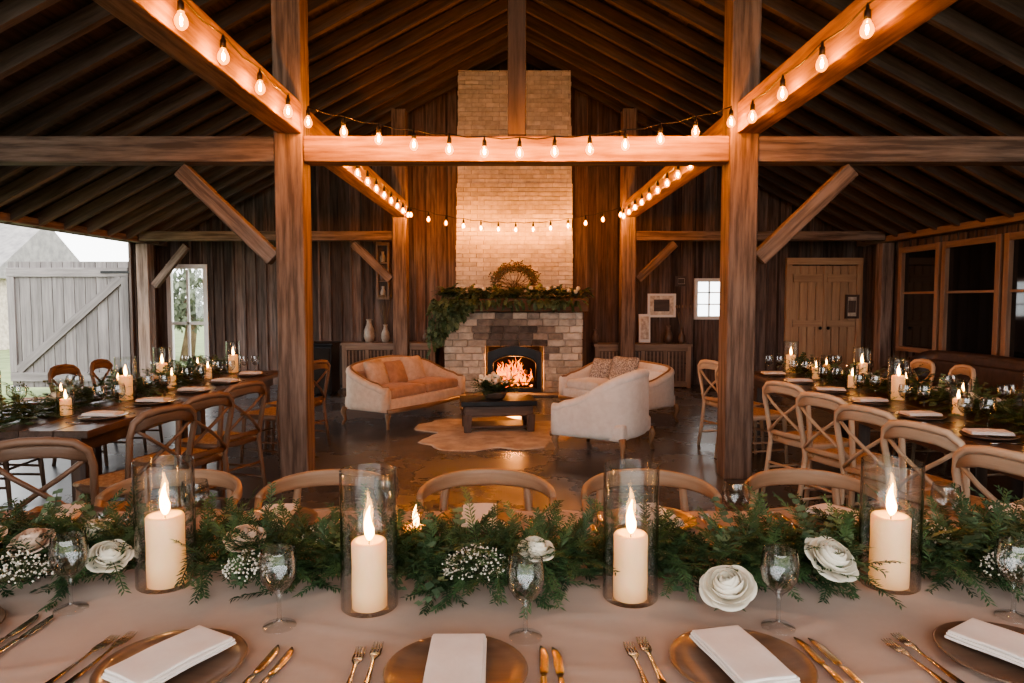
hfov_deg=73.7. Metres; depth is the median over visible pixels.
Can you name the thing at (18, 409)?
garland
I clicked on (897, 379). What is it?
candle
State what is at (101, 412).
folded napkin
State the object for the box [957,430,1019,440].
charger plate
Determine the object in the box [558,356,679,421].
loveseat
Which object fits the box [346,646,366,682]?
fork
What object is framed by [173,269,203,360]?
tree
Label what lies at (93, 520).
rose
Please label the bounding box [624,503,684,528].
folded napkin
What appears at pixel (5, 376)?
lawn
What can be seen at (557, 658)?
table knife
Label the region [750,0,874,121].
string lights
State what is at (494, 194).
chimney breast
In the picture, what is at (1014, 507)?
folded napkin
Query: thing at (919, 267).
window
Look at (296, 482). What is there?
dining chair
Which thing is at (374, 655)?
fork
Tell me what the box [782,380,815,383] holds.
charger plate
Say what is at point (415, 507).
votive candle
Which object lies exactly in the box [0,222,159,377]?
wall
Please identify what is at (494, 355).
surround
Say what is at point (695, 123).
string lights
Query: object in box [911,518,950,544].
breath
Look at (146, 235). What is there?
tie beam
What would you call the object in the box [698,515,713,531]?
fork
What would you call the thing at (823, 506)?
folded napkin
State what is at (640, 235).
tie beam
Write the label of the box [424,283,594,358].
garland
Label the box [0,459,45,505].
chair
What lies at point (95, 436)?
banquet table
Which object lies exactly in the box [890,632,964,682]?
fork
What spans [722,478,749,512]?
goblet
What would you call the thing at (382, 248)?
wall shelf
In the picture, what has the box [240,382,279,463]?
chair
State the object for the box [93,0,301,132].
beam
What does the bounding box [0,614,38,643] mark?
table knife
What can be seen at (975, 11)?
rafters
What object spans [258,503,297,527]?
folded napkin
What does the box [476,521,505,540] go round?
breath
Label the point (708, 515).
fork
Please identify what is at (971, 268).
window
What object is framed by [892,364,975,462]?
chair
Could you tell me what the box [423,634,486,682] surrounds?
folded napkin
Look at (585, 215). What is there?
string lights
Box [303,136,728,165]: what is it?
tie beam
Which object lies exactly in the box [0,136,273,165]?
tie beam
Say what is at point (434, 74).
ceiling
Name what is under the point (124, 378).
candle
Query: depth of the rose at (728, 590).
1.60 m
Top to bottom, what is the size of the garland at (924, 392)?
0.245 m
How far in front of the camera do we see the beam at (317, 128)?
8.20 m
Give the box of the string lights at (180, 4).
[176,0,289,113]
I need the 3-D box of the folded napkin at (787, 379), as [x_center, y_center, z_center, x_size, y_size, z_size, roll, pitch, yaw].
[2.620,0.350,6.232,0.215,0.022,0.118,1,3,9]
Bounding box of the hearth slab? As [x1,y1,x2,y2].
[465,392,558,397]
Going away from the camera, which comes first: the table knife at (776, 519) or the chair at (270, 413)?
the table knife at (776, 519)
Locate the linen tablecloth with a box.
[0,510,1023,682]
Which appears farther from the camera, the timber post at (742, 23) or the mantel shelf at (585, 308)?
the mantel shelf at (585, 308)
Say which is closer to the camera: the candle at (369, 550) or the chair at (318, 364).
the candle at (369, 550)
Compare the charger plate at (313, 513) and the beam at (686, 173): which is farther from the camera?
the beam at (686, 173)
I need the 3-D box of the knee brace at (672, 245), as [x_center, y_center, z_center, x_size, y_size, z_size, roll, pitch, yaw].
[2.369,-1.312,11.222,0.690,0.677,0.120,0,3,0]
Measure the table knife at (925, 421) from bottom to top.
0.007 m
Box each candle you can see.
[55,384,75,415]
[114,356,136,400]
[131,456,196,593]
[153,347,170,382]
[165,369,178,388]
[202,359,213,378]
[225,341,240,372]
[339,463,397,617]
[403,507,425,534]
[603,458,659,608]
[783,341,798,372]
[810,359,821,378]
[823,360,831,374]
[845,369,858,388]
[853,347,870,382]
[858,455,925,594]
[887,356,909,400]
[948,384,968,415]
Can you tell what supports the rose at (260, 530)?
attached to the garland at (416, 551)
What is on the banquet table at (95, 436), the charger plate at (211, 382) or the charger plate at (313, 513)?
the charger plate at (211, 382)
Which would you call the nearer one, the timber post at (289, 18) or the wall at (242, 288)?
the timber post at (289, 18)
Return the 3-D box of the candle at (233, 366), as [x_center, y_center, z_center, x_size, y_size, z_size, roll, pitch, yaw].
[-2.930,0.161,7.172,0.146,0.326,0.146,0,3,0]
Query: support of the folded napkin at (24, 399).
on the charger plate
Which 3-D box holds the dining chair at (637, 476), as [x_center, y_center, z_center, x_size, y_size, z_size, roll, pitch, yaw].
[0.560,0.954,2.747,0.566,0.772,0.528,0,3,-1]
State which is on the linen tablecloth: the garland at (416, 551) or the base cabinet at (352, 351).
the garland at (416, 551)
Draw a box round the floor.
[0,385,1023,510]
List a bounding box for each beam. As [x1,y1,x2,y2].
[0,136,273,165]
[0,212,166,246]
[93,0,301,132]
[138,231,391,240]
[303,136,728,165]
[310,112,405,216]
[625,116,722,216]
[636,231,885,240]
[737,0,957,132]
[758,136,1023,165]
[857,212,1023,246]
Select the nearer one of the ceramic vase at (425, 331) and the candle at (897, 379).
the candle at (897, 379)
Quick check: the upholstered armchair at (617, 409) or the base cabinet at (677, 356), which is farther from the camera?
the base cabinet at (677, 356)
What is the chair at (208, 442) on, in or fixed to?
on the floor
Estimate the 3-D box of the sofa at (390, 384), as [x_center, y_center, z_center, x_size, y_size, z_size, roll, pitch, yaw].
[-1.359,0.593,8.750,0.796,0.796,1.658,2,4,30]
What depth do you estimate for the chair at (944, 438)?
3.40 m
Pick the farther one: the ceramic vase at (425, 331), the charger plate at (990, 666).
the ceramic vase at (425, 331)
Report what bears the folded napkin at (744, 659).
on the charger plate at (685, 655)
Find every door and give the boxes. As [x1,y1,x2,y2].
[6,261,131,386]
[166,264,209,369]
[783,258,863,370]
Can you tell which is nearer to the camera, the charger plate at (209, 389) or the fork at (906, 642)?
the fork at (906, 642)
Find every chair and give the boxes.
[0,437,130,510]
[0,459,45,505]
[47,364,125,465]
[73,404,196,510]
[89,359,162,450]
[94,469,242,510]
[133,391,233,510]
[174,380,266,509]
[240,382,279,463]
[254,469,394,510]
[263,359,330,448]
[416,468,556,510]
[581,468,722,510]
[697,359,764,448]
[714,366,787,463]
[744,468,886,510]
[761,380,848,506]
[795,391,898,507]
[834,404,953,510]
[870,359,935,450]
[880,420,1002,510]
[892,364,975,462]
[951,445,1023,510]
[987,473,1023,505]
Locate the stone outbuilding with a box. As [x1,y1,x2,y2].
[0,223,78,349]
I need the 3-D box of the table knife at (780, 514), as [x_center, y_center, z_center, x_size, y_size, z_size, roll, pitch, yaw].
[0.927,0.603,2.260,0.019,0.007,0.230,0,3,-2]
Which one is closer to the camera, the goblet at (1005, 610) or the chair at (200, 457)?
the goblet at (1005, 610)
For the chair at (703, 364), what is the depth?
6.98 m
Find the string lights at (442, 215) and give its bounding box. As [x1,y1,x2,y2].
[442,215,491,228]
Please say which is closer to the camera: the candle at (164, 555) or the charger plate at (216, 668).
the charger plate at (216, 668)
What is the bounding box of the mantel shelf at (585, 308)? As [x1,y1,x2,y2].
[450,298,588,311]
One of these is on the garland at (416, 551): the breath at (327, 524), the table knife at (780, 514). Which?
the breath at (327, 524)
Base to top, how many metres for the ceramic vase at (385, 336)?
0.896 m
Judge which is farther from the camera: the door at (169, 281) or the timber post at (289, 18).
the door at (169, 281)
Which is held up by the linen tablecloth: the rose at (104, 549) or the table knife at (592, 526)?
the table knife at (592, 526)
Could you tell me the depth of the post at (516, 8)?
5.57 m
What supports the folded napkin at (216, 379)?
on the charger plate at (211, 382)
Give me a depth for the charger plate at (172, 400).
4.94 m
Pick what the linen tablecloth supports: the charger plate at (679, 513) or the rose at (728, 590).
the charger plate at (679, 513)
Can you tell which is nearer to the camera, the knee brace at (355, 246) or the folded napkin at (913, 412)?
the folded napkin at (913, 412)
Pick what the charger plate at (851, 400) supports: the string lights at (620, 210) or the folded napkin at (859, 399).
the folded napkin at (859, 399)
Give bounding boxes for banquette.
[880,350,1023,405]
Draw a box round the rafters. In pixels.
[0,0,1023,228]
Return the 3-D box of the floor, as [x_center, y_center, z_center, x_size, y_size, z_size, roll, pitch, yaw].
[0.000,1.252,4.632,12.800,0.050,15.500,0,3,0]
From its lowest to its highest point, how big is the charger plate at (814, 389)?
0.020 m
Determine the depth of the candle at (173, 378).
5.85 m
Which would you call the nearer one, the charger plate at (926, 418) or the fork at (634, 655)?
the fork at (634, 655)
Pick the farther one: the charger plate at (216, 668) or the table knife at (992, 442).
the table knife at (992, 442)
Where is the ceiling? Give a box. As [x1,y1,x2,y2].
[0,0,1023,246]
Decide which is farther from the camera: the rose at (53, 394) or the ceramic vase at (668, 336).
the ceramic vase at (668, 336)
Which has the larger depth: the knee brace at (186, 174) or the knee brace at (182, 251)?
the knee brace at (182, 251)
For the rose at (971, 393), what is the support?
attached to the garland at (924, 392)
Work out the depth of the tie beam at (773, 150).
5.59 m
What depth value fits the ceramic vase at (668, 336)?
11.82 m
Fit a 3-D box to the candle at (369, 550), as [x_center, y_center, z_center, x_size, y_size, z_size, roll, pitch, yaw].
[-0.345,0.474,1.646,0.136,0.336,0.136,0,3,0]
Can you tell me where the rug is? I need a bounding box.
[414,416,572,450]
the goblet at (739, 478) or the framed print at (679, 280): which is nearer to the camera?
the goblet at (739, 478)
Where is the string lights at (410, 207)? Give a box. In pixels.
[410,207,437,220]
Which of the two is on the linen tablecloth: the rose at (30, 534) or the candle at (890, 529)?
the candle at (890, 529)
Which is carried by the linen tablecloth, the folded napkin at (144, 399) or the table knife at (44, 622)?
the table knife at (44, 622)
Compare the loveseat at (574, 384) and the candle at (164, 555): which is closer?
the candle at (164, 555)
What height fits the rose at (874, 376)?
0.074 m
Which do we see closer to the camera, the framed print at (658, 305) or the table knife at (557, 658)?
the table knife at (557, 658)
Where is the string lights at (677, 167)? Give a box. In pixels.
[622,166,690,217]
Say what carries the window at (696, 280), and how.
in the wall at (242, 288)
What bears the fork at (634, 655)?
on the linen tablecloth
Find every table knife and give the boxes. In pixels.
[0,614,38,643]
[0,615,52,653]
[242,645,279,682]
[259,647,293,682]
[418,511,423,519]
[539,646,548,682]
[552,647,564,682]
[585,512,596,533]
[596,512,605,527]
[767,512,789,529]
[775,512,799,528]
[793,637,845,682]
[808,638,863,682]
[923,421,955,422]
[989,442,1023,443]
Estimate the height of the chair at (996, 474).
0.911 m
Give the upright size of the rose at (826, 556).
0.098 m
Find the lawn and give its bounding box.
[0,316,204,404]
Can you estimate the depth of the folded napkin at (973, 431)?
3.72 m
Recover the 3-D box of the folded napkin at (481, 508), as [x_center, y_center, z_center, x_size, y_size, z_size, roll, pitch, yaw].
[-0.110,0.576,2.268,0.118,0.022,0.215,0,3,0]
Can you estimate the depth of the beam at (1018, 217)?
9.46 m
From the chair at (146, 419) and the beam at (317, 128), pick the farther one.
the beam at (317, 128)
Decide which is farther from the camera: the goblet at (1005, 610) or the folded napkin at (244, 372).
the folded napkin at (244, 372)
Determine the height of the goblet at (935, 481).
0.180 m
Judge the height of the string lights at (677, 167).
0.171 m
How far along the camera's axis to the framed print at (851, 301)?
12.04 m
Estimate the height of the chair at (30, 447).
0.911 m
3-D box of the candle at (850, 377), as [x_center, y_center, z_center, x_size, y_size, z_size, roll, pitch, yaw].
[2.930,0.300,5.878,0.104,0.201,0.104,0,3,0]
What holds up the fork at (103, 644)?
on the linen tablecloth
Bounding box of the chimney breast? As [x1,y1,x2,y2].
[455,70,572,297]
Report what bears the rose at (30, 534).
attached to the garland at (416, 551)
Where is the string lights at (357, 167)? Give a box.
[354,166,408,215]
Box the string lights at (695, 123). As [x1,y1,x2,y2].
[306,106,732,157]
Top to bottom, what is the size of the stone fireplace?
1.316 m
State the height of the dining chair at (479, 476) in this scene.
0.772 m
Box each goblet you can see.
[48,531,88,612]
[180,478,209,536]
[259,543,297,625]
[373,475,399,531]
[507,551,544,632]
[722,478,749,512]
[760,544,799,626]
[930,481,961,514]
[993,537,1023,615]
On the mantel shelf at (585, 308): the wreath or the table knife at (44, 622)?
the wreath
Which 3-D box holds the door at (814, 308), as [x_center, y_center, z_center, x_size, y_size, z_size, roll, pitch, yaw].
[5.525,-0.349,12.111,1.350,2.260,0.130,0,3,0]
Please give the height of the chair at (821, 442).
0.911 m
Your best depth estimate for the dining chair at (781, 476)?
2.93 m
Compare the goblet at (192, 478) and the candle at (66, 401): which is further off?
the candle at (66, 401)
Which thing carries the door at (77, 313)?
in the wall at (131, 246)
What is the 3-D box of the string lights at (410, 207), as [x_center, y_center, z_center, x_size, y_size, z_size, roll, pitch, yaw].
[-1.406,-2.039,10.948,0.431,0.206,0.082,0,3,0]
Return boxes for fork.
[45,635,119,682]
[65,631,136,682]
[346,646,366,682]
[364,641,383,682]
[623,641,648,682]
[636,637,665,682]
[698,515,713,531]
[705,514,725,529]
[881,638,948,682]
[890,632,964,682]
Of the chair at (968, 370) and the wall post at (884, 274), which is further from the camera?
the wall post at (884, 274)
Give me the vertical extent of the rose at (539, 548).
0.062 m
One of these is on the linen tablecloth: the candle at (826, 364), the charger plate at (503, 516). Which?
the charger plate at (503, 516)
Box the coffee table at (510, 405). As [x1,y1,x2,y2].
[459,394,536,432]
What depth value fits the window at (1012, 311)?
8.50 m
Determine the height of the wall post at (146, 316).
2.450 m
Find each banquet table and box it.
[0,370,277,502]
[753,370,1023,501]
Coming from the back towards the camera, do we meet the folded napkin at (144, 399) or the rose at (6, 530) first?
the folded napkin at (144, 399)
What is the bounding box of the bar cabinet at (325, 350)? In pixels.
[313,341,340,395]
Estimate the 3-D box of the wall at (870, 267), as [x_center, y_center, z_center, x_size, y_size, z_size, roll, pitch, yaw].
[6.311,-0.057,4.492,0.069,2.580,15.425,0,3,0]
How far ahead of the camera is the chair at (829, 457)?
4.46 m
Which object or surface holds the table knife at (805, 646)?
on the linen tablecloth
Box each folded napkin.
[20,397,44,401]
[38,503,84,523]
[81,410,123,415]
[101,625,235,682]
[135,397,171,401]
[177,386,208,390]
[211,378,238,381]
[239,371,262,374]
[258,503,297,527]
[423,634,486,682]
[461,503,496,527]
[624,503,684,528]
[689,625,799,682]
[761,371,785,373]
[785,378,812,381]
[805,503,869,524]
[816,386,845,390]
[852,397,888,401]
[899,410,942,415]
[944,618,1023,667]
[962,428,1015,435]
[989,503,1023,518]
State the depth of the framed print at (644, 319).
11.94 m
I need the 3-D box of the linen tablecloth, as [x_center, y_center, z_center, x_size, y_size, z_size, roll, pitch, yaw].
[0.000,0.776,1.802,5.063,0.283,1.338,0,3,0]
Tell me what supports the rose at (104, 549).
attached to the garland at (416, 551)
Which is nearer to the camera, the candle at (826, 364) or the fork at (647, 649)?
the fork at (647, 649)
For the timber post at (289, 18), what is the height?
4.588 m
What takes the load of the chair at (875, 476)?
on the floor
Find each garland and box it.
[0,354,242,431]
[0,474,1023,618]
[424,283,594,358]
[771,352,1023,433]
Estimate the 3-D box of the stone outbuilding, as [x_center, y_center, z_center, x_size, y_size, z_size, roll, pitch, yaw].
[-20.000,-1.992,23.924,7.600,4.300,5.600,0,3,0]
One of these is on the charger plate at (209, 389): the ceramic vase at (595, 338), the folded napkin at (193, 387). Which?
the folded napkin at (193, 387)
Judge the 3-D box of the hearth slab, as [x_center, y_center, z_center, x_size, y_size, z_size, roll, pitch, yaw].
[0.040,0.842,10.789,1.700,0.040,0.360,0,3,0]
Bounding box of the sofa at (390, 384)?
[340,355,465,429]
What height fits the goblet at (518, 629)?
0.180 m
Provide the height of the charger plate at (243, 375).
0.020 m
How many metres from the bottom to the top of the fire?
0.567 m
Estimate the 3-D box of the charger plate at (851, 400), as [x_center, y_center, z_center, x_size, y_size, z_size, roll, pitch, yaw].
[2.620,0.444,4.995,0.284,0.020,0.284,0,3,0]
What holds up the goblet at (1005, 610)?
on the linen tablecloth
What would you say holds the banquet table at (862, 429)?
on the floor
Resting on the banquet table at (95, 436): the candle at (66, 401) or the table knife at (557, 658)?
the candle at (66, 401)
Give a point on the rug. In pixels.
(450, 436)
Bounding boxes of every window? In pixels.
[693,278,719,319]
[895,242,941,352]
[938,234,1004,355]
[1000,231,1023,358]
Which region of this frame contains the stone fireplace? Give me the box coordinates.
[444,312,582,391]
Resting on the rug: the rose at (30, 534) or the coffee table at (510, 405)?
the coffee table at (510, 405)
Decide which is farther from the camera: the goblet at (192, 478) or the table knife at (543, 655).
the goblet at (192, 478)
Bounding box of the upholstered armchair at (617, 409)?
[549,369,655,463]
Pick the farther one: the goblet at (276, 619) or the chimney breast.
the chimney breast
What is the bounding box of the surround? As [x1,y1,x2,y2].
[488,346,540,391]
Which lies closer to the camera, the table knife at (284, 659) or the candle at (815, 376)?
the table knife at (284, 659)
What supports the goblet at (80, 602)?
on the linen tablecloth
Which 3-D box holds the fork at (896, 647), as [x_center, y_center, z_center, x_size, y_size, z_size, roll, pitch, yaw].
[0.826,0.653,1.382,0.023,0.008,0.201,-1,3,-10]
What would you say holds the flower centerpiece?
on the coffee table at (510, 405)
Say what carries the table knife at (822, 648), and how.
on the linen tablecloth
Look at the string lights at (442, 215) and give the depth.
10.95 m
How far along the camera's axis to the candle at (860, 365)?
6.19 m
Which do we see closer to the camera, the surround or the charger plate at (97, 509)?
the charger plate at (97, 509)
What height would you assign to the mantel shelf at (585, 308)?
0.210 m
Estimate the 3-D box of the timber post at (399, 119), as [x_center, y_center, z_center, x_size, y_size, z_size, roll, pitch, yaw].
[-1.830,-1.461,11.213,0.235,4.588,0.235,0,3,0]
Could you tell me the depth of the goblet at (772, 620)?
1.55 m
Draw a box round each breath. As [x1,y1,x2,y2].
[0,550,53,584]
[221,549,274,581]
[296,524,344,548]
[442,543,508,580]
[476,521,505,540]
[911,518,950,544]
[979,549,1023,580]
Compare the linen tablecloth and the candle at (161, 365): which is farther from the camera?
the candle at (161, 365)
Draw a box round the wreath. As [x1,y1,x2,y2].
[488,260,540,296]
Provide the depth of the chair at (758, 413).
6.30 m
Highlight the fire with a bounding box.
[497,358,534,386]
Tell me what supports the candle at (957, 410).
on the banquet table at (862, 429)
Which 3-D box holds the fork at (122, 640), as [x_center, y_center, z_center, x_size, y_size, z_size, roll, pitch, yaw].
[-0.848,0.652,1.412,0.023,0.008,0.201,0,3,5]
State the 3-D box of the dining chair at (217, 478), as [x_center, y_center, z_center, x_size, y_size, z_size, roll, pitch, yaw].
[-1.381,0.955,2.744,0.566,0.772,0.528,0,3,-2]
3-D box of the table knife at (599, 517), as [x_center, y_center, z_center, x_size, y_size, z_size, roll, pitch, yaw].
[0.297,0.602,2.265,0.019,0.007,0.230,0,3,1]
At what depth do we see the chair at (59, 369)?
6.33 m
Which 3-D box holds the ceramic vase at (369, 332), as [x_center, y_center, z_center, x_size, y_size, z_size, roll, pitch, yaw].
[-2.480,-0.186,11.860,0.195,0.403,0.192,0,3,0]
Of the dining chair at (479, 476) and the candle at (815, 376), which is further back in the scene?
the candle at (815, 376)
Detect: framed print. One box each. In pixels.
[639,314,649,342]
[647,294,675,316]
[675,276,686,285]
[844,295,859,318]
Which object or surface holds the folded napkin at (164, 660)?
on the charger plate at (216, 668)
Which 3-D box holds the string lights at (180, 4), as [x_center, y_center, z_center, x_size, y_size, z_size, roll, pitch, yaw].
[-1.620,-1.615,3.425,0.066,0.171,3.096,0,3,0]
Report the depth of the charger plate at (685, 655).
1.39 m
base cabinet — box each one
[340,341,437,387]
[591,343,692,387]
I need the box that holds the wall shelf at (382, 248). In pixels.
[376,242,389,299]
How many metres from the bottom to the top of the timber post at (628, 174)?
4.593 m
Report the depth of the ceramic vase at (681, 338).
11.83 m
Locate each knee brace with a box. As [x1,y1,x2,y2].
[151,243,190,287]
[174,164,275,264]
[350,241,392,281]
[636,241,677,281]
[756,164,857,264]
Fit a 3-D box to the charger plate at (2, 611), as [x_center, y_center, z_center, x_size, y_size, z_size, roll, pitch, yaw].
[-1.280,0.642,1.491,0.284,0.020,0.284,0,3,0]
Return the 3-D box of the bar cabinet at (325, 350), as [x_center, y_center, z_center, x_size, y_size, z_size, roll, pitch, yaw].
[-3.100,0.433,10.930,0.600,0.840,0.580,0,3,0]
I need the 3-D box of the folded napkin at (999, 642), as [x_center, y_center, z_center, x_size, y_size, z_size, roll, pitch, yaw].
[1.030,0.627,1.400,0.118,0.022,0.215,-2,4,-33]
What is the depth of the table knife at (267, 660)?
1.38 m
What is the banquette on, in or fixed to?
on the floor
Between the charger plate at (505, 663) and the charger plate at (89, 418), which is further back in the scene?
the charger plate at (89, 418)
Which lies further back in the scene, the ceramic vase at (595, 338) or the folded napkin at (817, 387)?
the ceramic vase at (595, 338)
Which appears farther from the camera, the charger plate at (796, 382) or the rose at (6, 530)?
the charger plate at (796, 382)
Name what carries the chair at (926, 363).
on the floor
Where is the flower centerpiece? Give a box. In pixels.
[468,371,520,399]
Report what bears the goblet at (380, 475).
on the linen tablecloth
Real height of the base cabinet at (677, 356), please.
0.760 m
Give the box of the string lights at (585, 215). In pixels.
[540,215,589,228]
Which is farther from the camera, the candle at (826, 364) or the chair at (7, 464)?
the candle at (826, 364)
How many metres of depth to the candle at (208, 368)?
6.56 m
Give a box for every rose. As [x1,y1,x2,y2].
[0,526,7,546]
[6,528,55,558]
[45,392,62,401]
[75,518,114,541]
[85,539,133,575]
[145,375,161,383]
[223,524,266,551]
[239,511,268,525]
[517,536,554,564]
[699,565,756,611]
[804,536,858,584]
[868,375,883,382]
[962,392,980,403]
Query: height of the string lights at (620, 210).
0.190 m
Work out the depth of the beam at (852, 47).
3.94 m
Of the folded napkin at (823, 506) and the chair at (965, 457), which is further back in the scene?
the chair at (965, 457)
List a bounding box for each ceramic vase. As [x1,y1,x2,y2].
[364,319,374,342]
[378,294,391,342]
[423,330,427,341]
[592,329,598,343]
[664,326,672,343]
[676,305,690,343]
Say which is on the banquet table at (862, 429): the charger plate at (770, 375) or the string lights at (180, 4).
the charger plate at (770, 375)
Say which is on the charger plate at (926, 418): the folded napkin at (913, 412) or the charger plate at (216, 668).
the folded napkin at (913, 412)
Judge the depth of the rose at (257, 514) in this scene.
2.04 m
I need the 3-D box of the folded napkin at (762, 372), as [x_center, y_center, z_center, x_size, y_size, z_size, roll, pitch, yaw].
[2.620,0.313,6.851,0.215,0.022,0.118,0,3,4]
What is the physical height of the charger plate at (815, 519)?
0.020 m
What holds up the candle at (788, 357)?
on the banquet table at (862, 429)
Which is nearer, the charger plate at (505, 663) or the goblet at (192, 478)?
the charger plate at (505, 663)
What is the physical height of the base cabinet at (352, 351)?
0.780 m
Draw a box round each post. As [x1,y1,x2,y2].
[135,244,156,377]
[271,0,315,477]
[391,108,409,355]
[508,0,525,135]
[619,108,637,356]
[716,0,761,479]
[872,243,894,375]
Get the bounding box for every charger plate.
[0,607,5,623]
[13,506,108,529]
[77,412,128,420]
[89,628,247,682]
[132,399,174,404]
[175,388,211,393]
[208,380,241,383]
[236,373,265,376]
[242,506,317,531]
[382,636,527,682]
[438,506,521,533]
[610,506,697,532]
[669,627,818,682]
[758,373,787,376]
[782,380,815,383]
[798,507,870,534]
[812,388,848,393]
[849,399,891,404]
[895,412,946,420]
[933,621,1023,682]
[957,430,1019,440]
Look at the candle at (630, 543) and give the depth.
1.67 m
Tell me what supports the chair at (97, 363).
on the floor
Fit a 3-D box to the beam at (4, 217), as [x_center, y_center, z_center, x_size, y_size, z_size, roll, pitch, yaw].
[-6.170,-1.275,4.432,0.160,0.100,15.300,0,3,0]
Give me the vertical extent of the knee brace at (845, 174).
0.825 m
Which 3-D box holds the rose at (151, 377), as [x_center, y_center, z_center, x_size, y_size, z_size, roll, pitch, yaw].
[-2.989,0.319,5.691,0.124,0.074,0.116,0,3,-2]
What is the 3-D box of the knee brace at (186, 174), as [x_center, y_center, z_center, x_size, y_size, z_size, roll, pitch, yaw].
[-2.374,-1.061,5.717,0.842,0.825,0.120,0,3,0]
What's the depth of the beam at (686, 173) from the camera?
8.35 m
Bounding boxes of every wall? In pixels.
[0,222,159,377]
[157,61,865,384]
[863,223,1023,372]

